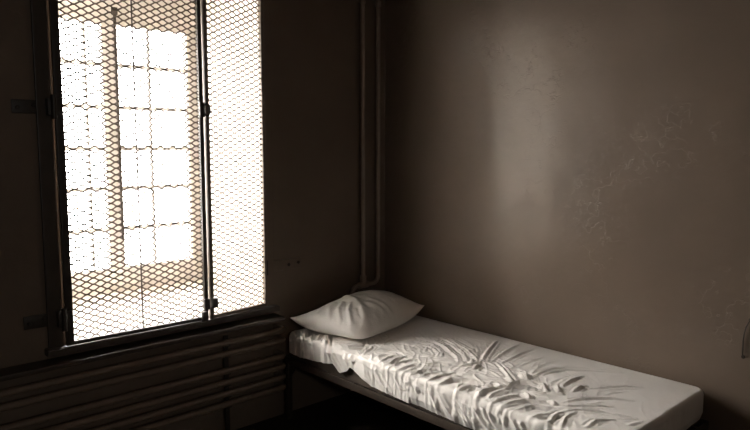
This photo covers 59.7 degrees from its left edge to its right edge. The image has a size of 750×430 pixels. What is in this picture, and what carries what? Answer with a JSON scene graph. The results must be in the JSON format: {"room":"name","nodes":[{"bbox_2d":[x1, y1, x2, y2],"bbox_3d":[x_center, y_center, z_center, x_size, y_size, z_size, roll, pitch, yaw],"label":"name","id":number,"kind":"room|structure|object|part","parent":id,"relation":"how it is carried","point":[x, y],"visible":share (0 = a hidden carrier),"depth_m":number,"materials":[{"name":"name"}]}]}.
{"room":"prison interior","nodes":[
{"label":"prison interior","id":0,"kind":"room"},
{"bbox_2d":[0,0,384,429],"bbox_3d":[-1.708,-0.409,2.964,4.500,3.200,0.780,-5,8,-43],"label":"wall","id":1,"kind":"structure","parent":0,"point":[315,44],"depth_m":3.60,"materials":[{"name":"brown paint"}]},
{"bbox_2d":[30,0,63,348],"bbox_3d":[-1.378,-0.337,2.733,0.061,1.835,0.016,-5,8,-43],"label":"window frame","id":2,"kind":"structure","parent":1,"relation":"attached to","point":[38,8],"depth_m":2.74,"materials":[{"name":"brown paint"}]},
{"bbox_2d":[11,0,210,345],"bbox_3d":[-1.131,-0.309,2.921,0.856,1.730,0.066,-5,8,-41],"label":"security gate","id":3,"kind":"object","parent":1,"relation":"attached to","point":[54,105],"visible":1,"depth_m":2.93,"materials":[{"name":"metal"}]},
{"bbox_3d":[-1.079,-0.315,2.958,0.007,1.706,0.007,-5,8,-41],"label":"stiffener rod","id":4,"kind":"part","parent":3,"relation":"part of","materials":[{"name":"metal"}]},
{"bbox_2d":[58,0,201,298],"bbox_3d":[-1.660,-0.392,3.452,1.587,1.775,0.095,-5,8,-43],"label":"window","id":5,"kind":"structure","parent":1,"relation":"in","point":[109,2],"depth_m":3.68,"materials":[{"name":"white paint"}]},
{"bbox_2d":[0,313,284,381],"bbox_3d":[-1.780,0.673,2.397,3.435,0.022,0.112,-5,8,-43],"label":"trim","id":6,"kind":"structure","parent":1,"relation":"attached to","point":[13,372],"depth_m":2.98,"materials":[{"name":"brown paint"}]},
{"bbox_2d":[44,304,279,357],"bbox_3d":[-0.977,0.547,3.192,1.177,0.030,0.084,-5,8,-43],"label":"trim","id":7,"kind":"structure","parent":1,"relation":"attached to","point":[62,350],"depth_m":3.07,"materials":[{"name":"brown wood"}]},
{"bbox_2d":[201,0,300,318],"bbox_3d":[-0.623,-0.361,3.404,0.048,1.726,0.598,5,8,41],"label":"security gate","id":8,"kind":"object","parent":1,"relation":"attached to","point":[292,263],"visible":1,"depth_m":3.32,"materials":[{"name":"metal"}]},
{"bbox_3d":[-0.706,-0.352,3.322,0.022,1.726,0.363,5,8,41],"label":"gate frame","id":9,"kind":"part","parent":8,"relation":"part of","materials":[{"name":"metal"}]},
{"bbox_2d":[263,0,274,305],"bbox_3d":[-0.570,-0.415,3.481,0.044,1.835,0.010,-5,8,-43],"label":"trim","id":10,"kind":"structure","parent":1,"relation":"attached to","point":[266,3],"depth_m":3.48,"materials":[{"name":"brown wood"}]},
{"bbox_2d":[350,0,380,390],"bbox_3d":[-0.061,-0.518,3.915,0.243,3.180,0.052,-5,8,-43],"label":"pipe","id":11,"kind":"object","parent":1,"relation":"attached to","point":[363,283],"visible":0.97,"depth_m":3.94,"materials":[{"name":"brown metal"}]},
{"bbox_2d":[236,387,471,429],"bbox_3d":[-0.050,1.418,1.354,4.900,0.100,5.900,-5,8,-43],"label":"floor","id":12,"kind":"structure","parent":0,"point":[352,410],"depth_m":3.62,"materials":[{"name":"concrete"}]},
{"bbox_2d":[0,324,285,429],"bbox_3d":[-1.639,0.968,2.556,3.106,0.545,0.113,-5,8,-43],"label":"radiator","id":13,"kind":"object","parent":12,"relation":"on","point":[277,329],"visible":1,"depth_m":3.09,"materials":[{"name":"metal"}]},
{"bbox_2d":[284,354,708,429],"bbox_3d":[0.451,0.997,3.195,0.812,0.356,1.927,-5,8,-43],"label":"bed","id":14,"kind":"object","parent":12,"relation":"on","point":[292,364],"visible":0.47,"depth_m":3.14,"materials":[{"name":"metal"}]},
{"bbox_3d":[-0.478,0.972,3.623,0.028,0.318,0.032,-5,8,-43],"label":"leg","id":15,"kind":"part","parent":14,"relation":"part of","materials":[{"name":"metal"}]},
{"bbox_3d":[-0.443,0.860,3.574,0.008,0.081,0.069,-5,8,-43],"label":"gusset plate","id":16,"kind":"part","parent":14,"relation":"part of","materials":[{"name":"metal"}]},
{"bbox_3d":[0.155,0.867,2.906,0.006,0.038,1.926,-5,8,-43],"label":"rail","id":17,"kind":"part","parent":14,"relation":"part of","materials":[{"name":"metal"}]},
{"bbox_2d":[291,354,697,429],"bbox_3d":[0.449,0.766,3.178,0.763,0.133,1.875,-5,8,-43],"label":"mattress","id":18,"kind":"object","parent":14,"relation":"on","point":[350,374],"visible":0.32,"depth_m":3.24,"materials":[{"name":"grey fabric"}]},
{"bbox_2d":[289,315,703,429],"bbox_3d":[0.446,0.745,3.174,0.839,0.154,1.925,-5,8,-43],"label":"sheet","id":19,"kind":"object","parent":18,"relation":"on","point":[472,379],"visible":0.8,"depth_m":2.86,"materials":[{"name":"white fabric"}]},
{"bbox_2d":[291,290,423,338],"bbox_3d":[-0.050,0.534,3.666,0.748,0.189,0.416,-5,8,-43],"label":"pillow","id":20,"kind":"object","parent":19,"relation":"on","point":[368,313],"visible":1,"depth_m":3.53,"materials":[{"name":"white fabric"}]},
{"bbox_3d":[0.746,0.810,3.451,0.006,0.038,1.926,-5,8,-43],"label":"rail","id":21,"kind":"part","parent":14,"relation":"part of","materials":[{"name":"metal"}]},
{"bbox_3d":[1.104,0.911,2.479,0.803,0.038,0.006,-5,8,-43],"label":"rail","id":22,"kind":"part","parent":14,"relation":"part of","materials":[{"name":"metal"}]},
{"bbox_2d":[385,0,749,429],"bbox_3d":[1.783,-0.346,2.362,0.200,3.200,4.850,-5,8,-43],"label":"wall","id":23,"kind":"structure","parent":0,"point":[572,177],"depth_m":3.15,"materials":[{"name":"paint"}]},
{"bbox_2d":[741,319,749,358],"bbox_3d":[1.517,0.506,2.669,0.018,0.174,0.036,-5,8,-43],"label":"wall hook","id":24,"kind":"object","parent":23,"relation":"attached to","point":[742,355],"visible":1,"depth_m":2.67,"materials":[{"name":"metal"}]}
]}

